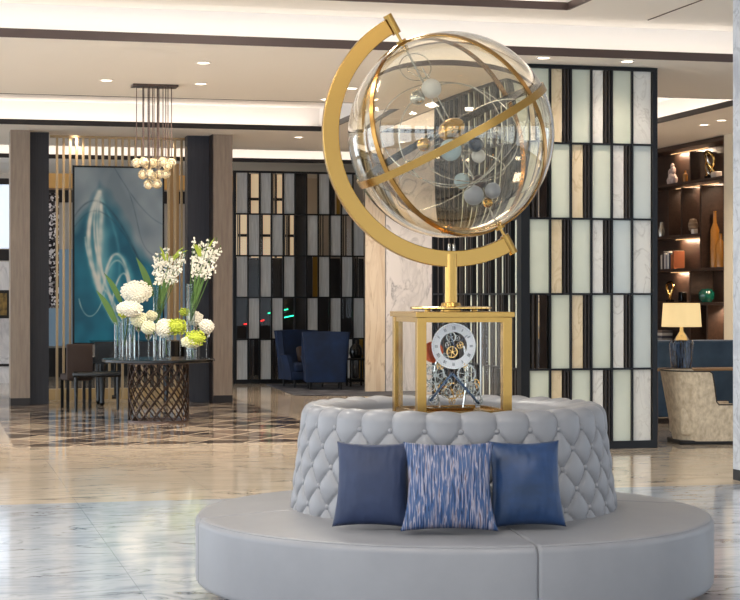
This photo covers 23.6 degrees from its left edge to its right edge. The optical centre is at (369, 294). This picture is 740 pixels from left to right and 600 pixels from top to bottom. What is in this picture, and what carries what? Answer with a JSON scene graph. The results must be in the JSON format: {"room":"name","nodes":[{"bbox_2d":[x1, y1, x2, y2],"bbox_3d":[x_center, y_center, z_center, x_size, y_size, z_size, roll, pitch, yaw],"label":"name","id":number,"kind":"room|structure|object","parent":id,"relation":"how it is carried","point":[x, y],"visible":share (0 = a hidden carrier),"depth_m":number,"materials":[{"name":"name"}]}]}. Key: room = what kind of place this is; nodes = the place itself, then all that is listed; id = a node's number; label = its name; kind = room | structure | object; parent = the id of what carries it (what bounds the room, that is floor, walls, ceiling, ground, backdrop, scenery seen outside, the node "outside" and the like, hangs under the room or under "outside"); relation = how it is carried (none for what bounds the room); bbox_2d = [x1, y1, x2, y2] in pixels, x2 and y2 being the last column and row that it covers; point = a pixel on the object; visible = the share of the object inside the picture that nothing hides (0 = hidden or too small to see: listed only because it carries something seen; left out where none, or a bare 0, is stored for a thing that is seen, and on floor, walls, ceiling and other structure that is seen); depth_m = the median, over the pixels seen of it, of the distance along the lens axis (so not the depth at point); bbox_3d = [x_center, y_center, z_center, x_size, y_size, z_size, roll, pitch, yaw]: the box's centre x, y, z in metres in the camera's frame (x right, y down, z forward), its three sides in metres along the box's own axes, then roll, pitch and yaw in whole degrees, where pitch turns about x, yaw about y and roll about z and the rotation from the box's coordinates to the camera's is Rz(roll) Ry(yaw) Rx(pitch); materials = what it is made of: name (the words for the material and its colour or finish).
{"room":"hotel lobby","nodes":[
{"label":"hotel lobby","id":0,"kind":"room"},
{"bbox_2d":[0,262,8,382],"bbox_3d":[-7.598,0.534,34.487,1.518,2.372,0.200,0,0,-14],"label":"column","id":1,"kind":"structure","parent":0,"point":[4,266],"depth_m":34.50,"materials":[{"name":"white stone"}]},
{"bbox_2d":[0,290,8,317],"bbox_3d":[-7.286,0.180,34.443,0.530,0.550,0.036,0,0,-14],"label":"picture frame","id":2,"kind":"object","parent":1,"relation":"attached to","point":[4,294],"visible":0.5,"depth_m":34.47,"materials":[{"name":"black"}]},
{"bbox_2d":[0,178,8,365],"bbox_3d":[-7.498,-0.442,34.486,1.711,3.664,0.250,0,0,-14],"label":"trim","id":3,"kind":"structure","parent":1,"relation":"attached to","point":[4,253],"depth_m":34.49,"materials":[{"name":"black"}]},
{"bbox_2d":[0,185,8,247],"bbox_3d":[-7.498,-1.532,34.486,1.711,1.246,0.050,0,0,-14],"label":"window","id":4,"kind":"structure","parent":1,"relation":"in","point":[4,189],"depth_m":34.55,"materials":[{"name":"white glass"}]},
{"bbox_2d":[9,130,29,397],"bbox_3d":[-5.485,-0.480,27.697,0.297,4.160,0.500,0,0,-14],"label":"column","id":5,"kind":"structure","parent":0,"point":[19,140],"depth_m":27.46,"materials":[{"name":"beige wood"}]},
{"bbox_2d":[9,397,29,405],"bbox_3d":[-5.485,1.660,27.697,0.297,0.120,0.500,0,0,-14],"label":"baseboard","id":6,"kind":"structure","parent":5,"relation":"attached to","point":[12,401],"depth_m":27.45,"materials":[{"name":"black"}]},
{"bbox_2d":[30,132,48,403],"bbox_3d":[-5.244,-0.420,27.984,0.311,4.280,0.300,0,0,-14],"label":"column","id":7,"kind":"structure","parent":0,"point":[39,141],"depth_m":27.84,"materials":[{"name":"black paint"}]},
{"bbox_2d":[49,193,58,307],"bbox_3d":[-5.894,-0.816,32.697,0.272,2.120,0.300,0,0,-14],"label":"column","id":8,"kind":"structure","parent":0,"point":[52,196],"depth_m":32.56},
{"bbox_2d":[49,173,232,190],"bbox_3d":[-5.070,-2.533,37.717,4.683,0.558,0.120,0,0,-14],"label":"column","id":9,"kind":"structure","parent":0,"point":[52,176],"depth_m":37.30,"materials":[{"name":"brown"}]},
{"bbox_2d":[49,190,232,204],"bbox_3d":[-5.067,-2.083,37.707,4.683,0.258,0.140,0,0,-14],"label":"trim","id":10,"kind":"structure","parent":9,"relation":"attached to","point":[50,191],"depth_m":37.32,"materials":[{"name":"black"}]},
{"bbox_2d":[170,163,178,320],"bbox_3d":[-3.680,-0.870,33.199,0.169,3.180,0.200,0,0,-14],"label":"column","id":11,"kind":"structure","parent":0,"point":[177,165],"depth_m":33.10,"materials":[{"name":"brown"}]},
{"bbox_2d":[0,145,350,159],"bbox_3d":[-5.081,-2.765,31.869,11.660,0.330,3.520,0,0,-14],"label":"ceiling","id":12,"kind":"structure","parent":0,"point":[236,153],"depth_m":34.27,"materials":[{"name":"white paint"}]},
{"bbox_2d":[0,94,352,125],"bbox_3d":[-6.542,-2.785,24.108,13.060,0.370,4.670,0,0,-14],"label":"ceiling","id":13,"kind":"structure","parent":0,"point":[12,106],"depth_m":27.18,"materials":[{"name":"white paint"}]},
{"bbox_2d":[0,173,363,347],"bbox_3d":[-6.330,-0.780,37.690,24.000,5.000,0.200,0,0,-14],"label":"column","id":14,"kind":"structure","parent":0,"point":[2,175],"depth_m":38.07,"materials":[{"name":"beige paint"}]},
{"bbox_2d":[49,249,184,345],"bbox_3d":[-5.394,0.054,37.641,3.604,2.040,0.050,0,0,-14],"label":"window","id":15,"kind":"structure","parent":14,"relation":"in","point":[52,311],"depth_m":37.36,"materials":[{"name":"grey glass"}]},
{"bbox_2d":[49,347,232,376],"bbox_3d":[-5.065,1.418,37.697,4.683,0.604,0.200,0,0,-14],"label":"trim","id":16,"kind":"structure","parent":14,"relation":"attached to","point":[52,351],"depth_m":37.26,"materials":[{"name":"black"}]},
{"bbox_2d":[185,135,208,401],"bbox_3d":[-2.796,-0.420,28.596,0.352,4.280,0.300,0,0,-14],"label":"column","id":17,"kind":"structure","parent":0,"point":[196,147],"depth_m":28.46,"materials":[{"name":"black paint"}]},
{"bbox_2d":[213,134,231,394],"bbox_3d":[-2.405,-0.480,28.467,0.306,4.160,0.500,0,0,-14],"label":"column","id":18,"kind":"structure","parent":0,"point":[222,143],"depth_m":28.23,"materials":[{"name":"beige wood"}]},
{"bbox_2d":[209,134,212,402],"bbox_3d":[-2.578,-0.420,28.490,0.020,4.280,0.610,0,0,-14],"label":"trim","id":19,"kind":"structure","parent":18,"relation":"attached to","point":[210,136],"depth_m":28.25,"materials":[{"name":"black paint"}]},
{"bbox_2d":[213,395,231,402],"bbox_3d":[-2.405,1.660,28.467,0.306,0.120,0.500,0,0,-14],"label":"baseboard","id":20,"kind":"structure","parent":18,"relation":"attached to","point":[216,398],"depth_m":28.22,"materials":[{"name":"black"}]},
{"bbox_2d":[236,175,238,257],"bbox_3d":[-2.167,-1.739,37.700,1.339,1.889,0.200,0,0,-14],"label":"column","id":21,"kind":"structure","parent":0,"point":[236,175],"depth_m":37.62,"materials":[{"name":"beige"}]},
{"bbox_2d":[0,37,732,175],"bbox_3d":[-4.790,-2.580,27.613,22.100,0.040,20.100,0,0,-14],"label":"ceiling","id":22,"kind":"structure","parent":0,"point":[27,65],"depth_m":21.03,"materials":[{"name":"white paint"}]},
{"bbox_2d":[131,83,178,188],"bbox_3d":[-2.628,-1.923,21.594,0.550,1.269,0.391,0,0,-14],"label":"pendant chandelier","id":23,"kind":"object","parent":22,"relation":"hanging from","point":[148,164],"visible":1,"depth_m":21.56,"materials":[{"name":"white glass"}]},
{"bbox_2d":[0,93,349,130],"bbox_3d":[-6.542,-2.595,24.108,13.040,0.079,4.090,0,0,-14],"label":"trim","id":24,"kind":"structure","parent":22,"relation":"attached to","point":[345,119],"depth_m":26.93,"materials":[{"name":"black"}]},
{"bbox_2d":[0,144,351,163],"bbox_3d":[-5.081,-2.595,31.869,11.640,0.079,2.940,0,0,-14],"label":"trim","id":25,"kind":"structure","parent":22,"relation":"attached to","point":[2,155],"depth_m":33.97,"materials":[{"name":"black"}]},
{"bbox_2d":[0,28,732,61],"bbox_3d":[-2.350,-2.600,17.853,22.100,0.090,0.020,0,0,-14],"label":"trim","id":26,"kind":"structure","parent":22,"relation":"attached to","point":[4,32],"depth_m":18.22,"materials":[{"name":"brown metal"}]},
{"bbox_2d":[658,97,732,123],"bbox_3d":[2.474,-2.595,25.460,3.990,0.079,5.640,0,0,-14],"label":"trim","id":27,"kind":"structure","parent":22,"relation":"attached to","point":[726,104],"depth_m":24.92,"materials":[{"name":"black"}]},
{"bbox_2d":[0,0,732,31],"bbox_3d":[1.673,-2.960,5.675,24.000,0.040,26.200,0,0,-14],"label":"ceiling","id":28,"kind":"structure","parent":0,"point":[708,15],"depth_m":18.29,"materials":[{"name":"white paint"}]},
{"bbox_2d":[328,0,590,9],"bbox_3d":[-2.377,-2.975,9.301,12.940,0.079,15.240,0,0,-14],"label":"trim","id":29,"kind":"structure","parent":28,"relation":"attached to","point":[523,4],"depth_m":18.03,"materials":[{"name":"brown metal"}]},
{"bbox_2d":[648,0,701,20],"bbox_3d":[4.176,-2.935,14.246,0.012,0.012,9.616,0,0,-15],"label":"trim","id":30,"kind":"structure","parent":28,"relation":"attached to","point":[699,0],"depth_m":18.21,"materials":[{"name":"brown metal"}]},
{"bbox_2d":[0,3,732,53],"bbox_3d":[-2.425,-2.790,18.154,22.100,0.380,0.040,0,0,-14],"label":"ceiling","id":31,"kind":"structure","parent":0,"point":[12,15],"depth_m":18.62,"materials":[{"name":"white paint"}]},
{"bbox_2d":[0,374,739,599],"bbox_3d":[-1.213,1.769,17.220,24.000,0.102,50.000,0,0,-14],"label":"floor","id":32,"kind":"structure","parent":0,"point":[110,473],"depth_m":16.24,"materials":[{"name":"beige stone"}]},
{"bbox_2d":[60,344,92,408],"bbox_3d":[-4.477,1.230,26.982,0.400,0.980,0.480,0,0,-23],"label":"dining chair","id":33,"kind":"object","parent":32,"relation":"on","point":[79,357],"visible":0.91,"depth_m":26.78,"materials":[{"name":"brown fabric"}]},
{"bbox_2d":[72,371,120,409],"bbox_3d":[-4.103,1.435,26.600,0.720,0.570,0.340,0,0,-8],"label":"piano bench","id":34,"kind":"object","parent":32,"relation":"on","point":[75,374],"visible":1,"depth_m":26.45,"materials":[{"name":"black paint"}]},
{"bbox_2d":[49,387,179,399],"bbox_3d":[-4.228,1.630,29.274,2.221,0.180,0.150,0,0,-14],"label":"trim","id":35,"kind":"structure","parent":32,"relation":"on","point":[52,392],"depth_m":29.15,"materials":[{"name":"brown metal"}]},
{"bbox_2d":[50,135,184,401],"bbox_3d":[-4.032,-0.419,28.627,2.254,4.278,0.100,0,0,-14],"label":"divider","id":36,"kind":"object","parent":32,"relation":"on","point":[63,137],"visible":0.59,"depth_m":28.52,"materials":[{"name":"gold metal"}]},
{"bbox_2d":[72,165,163,343],"bbox_3d":[-4.026,-0.636,28.343,1.462,2.852,0.054,0,0,-14],"label":"painting","id":37,"kind":"object","parent":36,"relation":"attached to","point":[116,220],"visible":0.76,"depth_m":28.28,"materials":[{"name":"teal paint"}]},
{"bbox_2d":[89,340,183,405],"bbox_3d":[-3.728,1.220,27.851,1.584,1.000,0.880,0,0,-14],"label":"grand piano","id":38,"kind":"object","parent":32,"relation":"on","point":[102,349],"visible":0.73,"depth_m":27.46,"materials":[{"name":"black paint"}]},
{"bbox_2d":[102,357,214,422],"bbox_3d":[-2.880,1.292,24.100,1.530,0.855,1.530,0,0,-14],"label":"round table","id":39,"kind":"object","parent":32,"relation":"on","point":[152,361],"visible":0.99,"depth_m":23.84,"materials":[{"name":"black paint"}]},
{"bbox_2d":[114,322,120,358],"bbox_3d":[-3.424,0.616,24.000,0.090,0.499,0.090,0,0,-14],"label":"glass vase","id":40,"kind":"object","parent":39,"relation":"on","point":[117,325],"visible":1,"depth_m":23.96,"materials":[{"name":"white"}]},
{"bbox_2d":[96,290,116,322],"bbox_3d":[-3.566,0.311,24.002,0.301,0.759,0.012,0,0,1],"label":"leaf","id":41,"kind":"object","parent":40,"relation":"in","point":[105,302],"visible":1,"depth_m":24.00,"materials":[{"name":"green plant"}]},
{"bbox_2d":[122,318,126,357],"bbox_3d":[-3.364,0.590,24.250,0.080,0.550,0.080,0,0,-14],"label":"glass vase","id":42,"kind":"object","parent":39,"relation":"on","point":[124,346],"visible":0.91,"depth_m":24.21,"materials":[{"name":"white"}]},
{"bbox_2d":[104,273,123,334],"bbox_3d":[-3.457,0.187,24.121,0.305,0.974,0.135,0,0,-31],"label":"stalk","id":43,"kind":"object","parent":42,"relation":"in","point":[111,283],"visible":0.84,"depth_m":24.10,"materials":[{"name":"green plant"}]},
{"bbox_2d":[116,300,142,343],"bbox_3d":[-3.266,0.387,23.919,0.367,0.637,0.700,0,0,-14],"label":"bloom","id":44,"kind":"object","parent":42,"relation":"in","point":[131,308],"visible":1,"depth_m":23.67,"materials":[{"name":"white plant"}]},
{"bbox_2d":[129,317,134,358],"bbox_3d":[-3.234,0.500,24.050,0.090,0.729,0.090,0,0,-14],"label":"glass vase","id":45,"kind":"object","parent":39,"relation":"on","point":[131,327],"visible":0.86,"depth_m":24.01,"materials":[{"name":"white"}]},
{"bbox_2d":[120,280,152,302],"bbox_3d":[-3.174,0.220,24.048,0.446,0.854,0.452,0,0,-14],"label":"bloom","id":46,"kind":"object","parent":45,"relation":"in","point":[134,291],"visible":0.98,"depth_m":23.93,"materials":[{"name":"white plant"}]},
{"bbox_2d":[135,326,140,358],"bbox_3d":[-3.126,0.642,23.900,0.100,0.446,0.100,0,0,-14],"label":"vase","id":47,"kind":"object","parent":39,"relation":"on","point":[137,328],"visible":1,"depth_m":23.89,"materials":[{"name":"clear glass"}]},
{"bbox_2d":[130,313,146,326],"bbox_3d":[-3.128,0.348,23.900,0.230,0.281,0.244,0,0,-14],"label":"bloom","id":48,"kind":"object","parent":47,"relation":"in","point":[137,320],"visible":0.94,"depth_m":23.83,"materials":[{"name":"beige plant"}]},
{"bbox_2d":[145,334,151,358],"bbox_3d":[-2.981,0.695,23.820,0.100,0.340,0.100,0,0,-14],"label":"vase","id":49,"kind":"object","parent":39,"relation":"on","point":[148,337],"visible":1,"depth_m":23.80,"materials":[{"name":"clear glass"}]},
{"bbox_2d":[141,320,155,333],"bbox_3d":[-2.985,0.464,23.819,0.197,0.261,0.208,0,0,5],"label":"bloom","id":50,"kind":"object","parent":49,"relation":"in","point":[147,327],"visible":1,"depth_m":23.76,"materials":[{"name":"beige plant"}]},
{"bbox_2d":[153,287,160,357],"bbox_3d":[-2.915,0.378,24.220,0.110,0.974,0.110,0,0,-14],"label":"glass vase","id":51,"kind":"object","parent":39,"relation":"on","point":[156,290],"visible":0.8,"depth_m":24.17,"materials":[{"name":"white"}]},
{"bbox_2d":[136,257,152,295],"bbox_3d":[-3.054,0.002,24.200,0.292,1.044,0.027,0,0,-5],"label":"leaf","id":52,"kind":"object","parent":51,"relation":"in","point":[146,278],"visible":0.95,"depth_m":24.20,"materials":[{"name":"green plant"}]},
{"bbox_2d":[145,310,157,334],"bbox_3d":[-2.986,0.486,24.149,0.187,0.565,0.178,0,0,-14],"label":"bloom","id":53,"kind":"object","parent":51,"relation":"in","point":[151,315],"visible":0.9,"depth_m":24.10,"materials":[{"name":"beige plant"}]},
{"bbox_2d":[152,246,187,312],"bbox_3d":[-2.741,-0.143,24.224,0.490,1.045,0.199,0,0,-9],"label":"orchid spray","id":54,"kind":"object","parent":51,"relation":"in","point":[169,274],"visible":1,"depth_m":24.20,"materials":[{"name":"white plant"}]},
{"bbox_2d":[162,334,170,358],"bbox_3d":[-2.742,0.695,23.850,0.120,0.340,0.120,0,0,-14],"label":"glass vase","id":55,"kind":"object","parent":39,"relation":"on","point":[166,340],"visible":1,"depth_m":23.80,"materials":[{"name":"white"}]},
{"bbox_2d":[155,318,186,337],"bbox_3d":[-2.676,0.554,23.823,0.439,0.486,0.314,0,0,-1],"label":"bloom","id":56,"kind":"object","parent":55,"relation":"in","point":[170,326],"visible":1,"depth_m":23.77,"materials":[{"name":"white plant"}]},
{"bbox_2d":[186,284,194,358],"bbox_3d":[-2.442,0.358,24.080,0.116,1.015,0.116,0,0,-14],"label":"glass vase","id":57,"kind":"object","parent":39,"relation":"on","point":[190,305],"visible":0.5,"depth_m":24.03,"materials":[{"name":"white"}]},
{"bbox_2d":[190,236,221,310],"bbox_3d":[-2.238,-0.218,24.088,0.423,1.155,0.293,0,0,-16],"label":"orchid spray","id":58,"kind":"object","parent":57,"relation":"in","point":[203,274],"visible":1,"depth_m":24.06,"materials":[{"name":"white plant"}]},
{"bbox_2d":[189,346,196,359],"bbox_3d":[-2.368,0.774,23.680,0.110,0.183,0.110,0,0,-14],"label":"glass vase","id":59,"kind":"object","parent":39,"relation":"on","point":[192,350],"visible":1,"depth_m":23.63,"materials":[{"name":"white"}]},
{"bbox_2d":[181,330,205,348],"bbox_3d":[-2.359,0.646,23.666,0.334,0.367,0.300,0,0,-14],"label":"bloom","id":60,"kind":"object","parent":59,"relation":"in","point":[195,338],"visible":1,"depth_m":23.60,"materials":[{"name":"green plant"}]},
{"bbox_2d":[203,333,209,358],"bbox_3d":[-2.224,0.691,24.080,0.100,0.348,0.100,0,0,-14],"label":"vase","id":61,"kind":"object","parent":39,"relation":"on","point":[207,335],"visible":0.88,"depth_m":24.06,"materials":[{"name":"clear glass"}]},
{"bbox_2d":[198,319,214,332],"bbox_3d":[-2.227,0.455,24.080,0.222,0.264,0.224,0,0,-14],"label":"bloom","id":62,"kind":"object","parent":61,"relation":"in","point":[207,326],"visible":0.96,"depth_m":24.02,"materials":[{"name":"white plant"}]},
{"bbox_3d":[-2.350,0.645,24.320,0.100,0.439,0.100,0,0,-14],"label":"vase","id":63,"kind":"object","parent":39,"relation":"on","visible":0},
{"bbox_2d":[178,308,203,326],"bbox_3d":[-2.452,0.334,24.288,0.339,0.328,0.246,0,0,-14],"label":"bloom","id":64,"kind":"object","parent":63,"relation":"in","point":[198,316],"visible":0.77,"depth_m":24.25,"materials":[{"name":"white plant"}]},
{"bbox_2d":[233,170,364,383],"bbox_3d":[-1.340,-0.347,34.660,2.718,4.135,0.080,0,0,-14],"label":"glass screen","id":65,"kind":"object","parent":32,"relation":"on","point":[280,213],"visible":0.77,"depth_m":34.59,"materials":[{"name":"black glass"}]},
{"bbox_2d":[266,384,391,395],"bbox_3d":[-0.487,1.713,32.060,2.555,0.010,4.158,0,0,-7],"label":"rug","id":66,"kind":"object","parent":32,"relation":"on","point":[301,389],"visible":0.64,"depth_m":31.66,"materials":[{"name":"grey carpet"}]},
{"bbox_2d":[274,329,323,387],"bbox_3d":[-1.266,1.178,33.054,0.860,1.060,0.720,0,0,-26],"label":"chair","id":67,"kind":"object","parent":66,"relation":"on","point":[287,341],"visible":0.66,"depth_m":33.05,"materials":[{"name":"blue fabric"}]},
{"bbox_2d":[293,362,302,371],"bbox_3d":[-1.236,1.338,32.991,0.600,0.180,0.580,0,0,-26],"label":"seat cushion","id":68,"kind":"object","parent":67,"relation":"on","point":[297,366],"depth_m":32.65,"materials":[{"name":"blue fabric"}]},
{"bbox_2d":[296,346,301,361],"bbox_3d":[-1.210,1.105,32.939,0.340,0.298,0.168,0,0,-40],"label":"cushion","id":69,"kind":"object","parent":67,"relation":"on","point":[298,349],"visible":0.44,"depth_m":32.82,"materials":[{"name":"brown fabric"}]},
{"bbox_2d":[300,331,349,389],"bbox_3d":[-0.822,1.178,32.140,0.860,1.060,0.720,0,0,-6],"label":"chair","id":70,"kind":"object","parent":66,"relation":"on","point":[324,356],"visible":1,"depth_m":31.81,"materials":[{"name":"blue fabric"}]},
{"bbox_2d":[346,357,364,386],"bbox_3d":[-0.263,1.450,33.200,0.340,0.540,0.400,0,0,-14],"label":"side table","id":71,"kind":"object","parent":66,"relation":"on","point":[350,379],"visible":0.67,"depth_m":33.07,"materials":[{"name":"black paint"}]},
{"bbox_2d":[349,340,362,357],"bbox_3d":[-0.263,1.006,33.200,0.260,0.349,0.260,0,0,-14],"label":"vase","id":72,"kind":"object","parent":71,"relation":"on","point":[355,351],"visible":1,"depth_m":33.11,"materials":[{"name":"black ceramic"}]},
{"bbox_2d":[195,395,713,599],"bbox_3d":[0.477,1.168,10.170,2.946,1.105,2.946,0,0,-14],"label":"round ottoman","id":73,"kind":"object","parent":32,"relation":"on","point":[281,545],"visible":0.73,"depth_m":9.25,"materials":[{"name":"grey leather"}]},
{"bbox_2d":[195,490,292,584],"bbox_3d":[-0.422,1.413,10.709,0.850,0.415,2.067,0,0,31],"label":"seat cushion","id":74,"kind":"object","parent":73,"relation":"on","point":[281,500],"depth_m":10.16,"materials":[{"name":"grey leather"}]},
{"bbox_2d":[199,510,537,599],"bbox_3d":[-0.062,1.413,9.271,2.067,0.415,0.850,0,0,31],"label":"seat cushion","id":75,"kind":"object","parent":73,"relation":"on","point":[274,554],"depth_m":8.89,"materials":[{"name":"grey leather"}]},
{"bbox_2d":[332,441,409,526],"bbox_3d":[0.018,0.982,9.185,0.410,0.434,0.197,0,0,12],"label":"throw pillow","id":76,"kind":"object","parent":73,"relation":"on","point":[372,484],"visible":0.97,"depth_m":9.12,"materials":[{"name":"blue fabric"}]},
{"bbox_2d":[322,13,554,412],"bbox_3d":[0.465,-0.461,10.167,1.196,2.292,1.183,0,0,25],"label":"clock","id":77,"kind":"object","parent":73,"relation":"on","point":[451,134],"visible":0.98,"depth_m":9.85,"materials":[{"name":"gold metal"}]},
{"bbox_2d":[401,442,497,530],"bbox_3d":[0.409,0.976,9.021,0.494,0.446,0.201,0,0,8],"label":"throw pillow","id":78,"kind":"object","parent":73,"relation":"on","point":[449,485],"visible":1,"depth_m":8.96,"materials":[{"name":"blue fabric"}]},
{"bbox_2d":[488,440,565,526],"bbox_3d":[0.807,0.979,9.175,0.406,0.438,0.195,0,0,-10],"label":"throw pillow","id":79,"kind":"object","parent":73,"relation":"on","point":[525,480],"visible":0.99,"depth_m":9.11,"materials":[{"name":"blue fabric"}]},
{"bbox_2d":[505,501,713,599],"bbox_3d":[1.375,1.413,9.631,0.850,0.415,2.067,0,0,31],"label":"seat cushion","id":80,"kind":"object","parent":73,"relation":"on","point":[623,550],"depth_m":9.09,"materials":[{"name":"grey leather"}]},
{"bbox_2d":[616,492,684,503],"bbox_3d":[1.016,1.413,11.069,2.067,0.415,0.850,0,0,31],"label":"seat cushion","id":81,"kind":"object","parent":73,"relation":"on","point":[621,496],"depth_m":10.63,"materials":[{"name":"grey leather"}]},
{"bbox_2d":[432,216,517,395],"bbox_3d":[1.264,-0.417,21.323,0.080,4.275,3.460,0,0,-14],"label":"screen","id":82,"kind":"object","parent":32,"relation":"on","point":[493,283],"visible":0.19,"depth_m":20.69,"materials":[{"name":"black metal"}]},
{"bbox_2d":[518,64,657,448],"bbox_3d":[2.441,-0.417,19.783,1.617,4.275,0.100,0,0,-14],"label":"screen","id":83,"kind":"object","parent":32,"relation":"on","point":[588,253],"visible":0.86,"depth_m":19.80,"materials":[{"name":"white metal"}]},
{"bbox_2d":[658,136,723,339],"bbox_3d":[5.308,-0.415,30.555,0.440,4.270,4.548,0,0,-14],"label":"bookcase","id":84,"kind":"object","parent":32,"relation":"on","point":[697,198],"visible":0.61,"depth_m":29.88,"materials":[{"name":"brown wood"}]},
{"bbox_2d":[658,222,664,235],"bbox_3d":[5.125,-1.150,31.120,0.120,0.260,0.120,0,0,-14],"label":"bottle","id":85,"kind":"object","parent":84,"relation":"on","point":[661,232],"visible":0.8,"depth_m":31.09,"materials":[{"name":"grey ceramic"}]},
{"bbox_2d":[666,281,674,301],"bbox_3d":[5.214,-0.061,30.765,0.100,0.362,0.241,0,0,-14],"label":"ring sculpture","id":86,"kind":"object","parent":84,"relation":"on","point":[669,293],"visible":1,"depth_m":30.71,"materials":[{"name":"gold metal"}]},
{"bbox_2d":[667,163,677,183],"bbox_3d":[5.238,-2.087,30.671,0.146,0.396,0.360,0,0,-14],"label":"sculpture","id":87,"kind":"object","parent":84,"relation":"on","point":[672,177],"visible":0.91,"depth_m":30.59,"materials":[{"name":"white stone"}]},
{"bbox_2d":[672,251,684,268],"bbox_3d":[5.327,-0.607,30.561,0.200,0.313,0.058,0,0,-14],"label":"book","id":88,"kind":"object","parent":84,"relation":"on","point":[678,257],"visible":0.89,"depth_m":30.54,"materials":[{"name":"orange paper"}]},
{"bbox_2d":[678,292,686,301],"bbox_3d":[5.342,0.035,30.255,0.100,0.170,0.140,0,0,-14],"label":"box","id":89,"kind":"object","parent":84,"relation":"on","point":[682,296],"visible":0.98,"depth_m":30.20,"materials":[{"name":"black paint"}]},
{"bbox_2d":[688,218,697,230],"bbox_3d":[5.440,-1.175,30.025,0.280,0.310,0.280,0,0,-14],"label":"round vase","id":90,"kind":"object","parent":84,"relation":"on","point":[693,224],"visible":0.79,"depth_m":29.90,"materials":[{"name":"ceramic"}]},
{"bbox_2d":[699,289,713,301],"bbox_3d":[5.575,0.010,29.323,0.260,0.220,0.260,0,0,-14],"label":"vase","id":91,"kind":"object","parent":84,"relation":"on","point":[705,295],"visible":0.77,"depth_m":29.22,"materials":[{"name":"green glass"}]},
{"bbox_2d":[704,150,714,178],"bbox_3d":[5.598,-2.151,29.229,0.124,0.482,0.317,0,0,-14],"label":"knot sculpture","id":92,"kind":"object","parent":84,"relation":"on","point":[709,168],"visible":0.96,"depth_m":29.16,"materials":[{"name":"gold metal"}]},
{"bbox_2d":[710,211,718,266],"bbox_3d":[5.670,-0.915,29.106,0.150,0.930,0.150,0,0,-14],"label":"vase","id":93,"kind":"object","parent":84,"relation":"on","point":[714,231],"visible":0.73,"depth_m":29.05,"materials":[{"name":"brown ceramic"}]},
{"bbox_2d":[711,171,721,176],"bbox_3d":[5.649,-1.960,28.859,0.120,0.100,0.180,0,0,-14],"label":"box","id":94,"kind":"object","parent":84,"relation":"on","point":[716,173],"visible":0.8,"depth_m":28.78,"materials":[{"name":"beige"}]},
{"bbox_2d":[716,233,722,266],"bbox_3d":[5.696,-0.725,28.755,0.160,0.550,0.160,0,0,-14],"label":"vase","id":95,"kind":"object","parent":84,"relation":"on","point":[719,246],"visible":0.72,"depth_m":28.69,"materials":[{"name":"brown ceramic"}]},
{"bbox_2d":[658,340,732,417],"bbox_3d":[4.807,1.163,24.400,2.600,1.113,1.000,0,0,-14],"label":"sofa","id":96,"kind":"object","parent":32,"relation":"on","point":[706,353],"visible":0.14,"depth_m":23.83,"materials":[{"name":"blue fabric"}]},
{"bbox_2d":[658,367,732,370],"bbox_3d":[4.476,1.333,23.017,1.900,0.773,0.385,0,0,-14],"label":"console table","id":97,"kind":"object","parent":32,"relation":"on","point":[693,368],"visible":0.14,"depth_m":22.83,"materials":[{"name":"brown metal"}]},
{"bbox_2d":[661,303,701,368],"bbox_3d":[4.004,0.526,22.750,0.510,0.842,0.510,0,0,-14],"label":"table lamp","id":98,"kind":"object","parent":97,"relation":"on","point":[681,315],"visible":0.91,"depth_m":22.60,"materials":[{"name":"blue ceramic"}]},
{"bbox_2d":[659,368,732,444],"bbox_3d":[3.859,1.292,20.613,0.968,0.856,0.855,0,0,-6],"label":"tub chair","id":99,"kind":"object","parent":32,"relation":"on","point":[696,416],"visible":0.96,"depth_m":20.30,"materials":[{"name":"beige fabric"}]},
{"bbox_2d":[724,133,732,339],"bbox_3d":[5.918,-0.420,28.197,0.460,4.280,0.304,0,0,-14],"label":"trim","id":100,"kind":"structure","parent":32,"relation":"on","point":[728,138],"depth_m":28.13,"materials":[{"name":"beige wood"}]},
{"bbox_2d":[733,0,739,469],"bbox_3d":[3.978,-0.660,16.185,1.000,4.560,0.900,0,0,-14],"label":"wall pier","id":101,"kind":"object","parent":32,"relation":"on","point":[736,3],"visible":1,"depth_m":16.43,"materials":[{"name":"grey stone"}]},
{"bbox_2d":[733,469,739,480],"bbox_3d":[3.978,1.670,16.185,1.000,0.100,0.900,0,0,-14],"label":"baseboard","id":102,"kind":"object","parent":101,"relation":"attached to","point":[736,473],"visible":1,"depth_m":16.43,"materials":[{"name":"black"}]},
{"bbox_2d":[365,193,431,391],"bbox_3d":[0.507,-0.420,31.493,1.223,4.280,0.060,0,0,-14],"label":"stone wall","id":103,"kind":"structure","parent":0,"point":[408,283],"depth_m":31.42,"materials":[{"name":"white stone"}]},
{"bbox_2d":[534,197,534,367],"bbox_3d":[3.069,-0.420,33.443,4.273,4.280,0.200,0,0,-14],"label":"column","id":104,"kind":"structure","parent":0,"point":[534,197],"depth_m":33.35,"materials":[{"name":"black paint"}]},
{"bbox_2d":[525,0,570,1],"bbox_3d":[-2.241,-3.135,9.335,13.240,0.310,15.820,0,0,-14],"label":"ceiling","id":105,"kind":"structure","parent":0,"point":[525,0],"depth_m":18.50,"materials":[{"name":"white paint"}]},
{"bbox_2d":[658,97,730,117],"bbox_3d":[2.610,-2.785,25.494,4.290,0.370,6.220,0,0,-14],"label":"ceiling","id":106,"kind":"structure","parent":0,"point":[666,106],"depth_m":26.24,"materials":[{"name":"white paint"}]},
{"label":"outside","id":107,"kind":"structure","parent":0,"visible":0},
{"bbox_2d":[236,258,363,374],"bbox_3d":[-1.465,0.463,38.236,2.996,2.514,0.100,0,0,-14],"label":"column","id":108,"kind":"structure","parent":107,"point":[236,258],"depth_m":38.03,"materials":[{"name":"black"}]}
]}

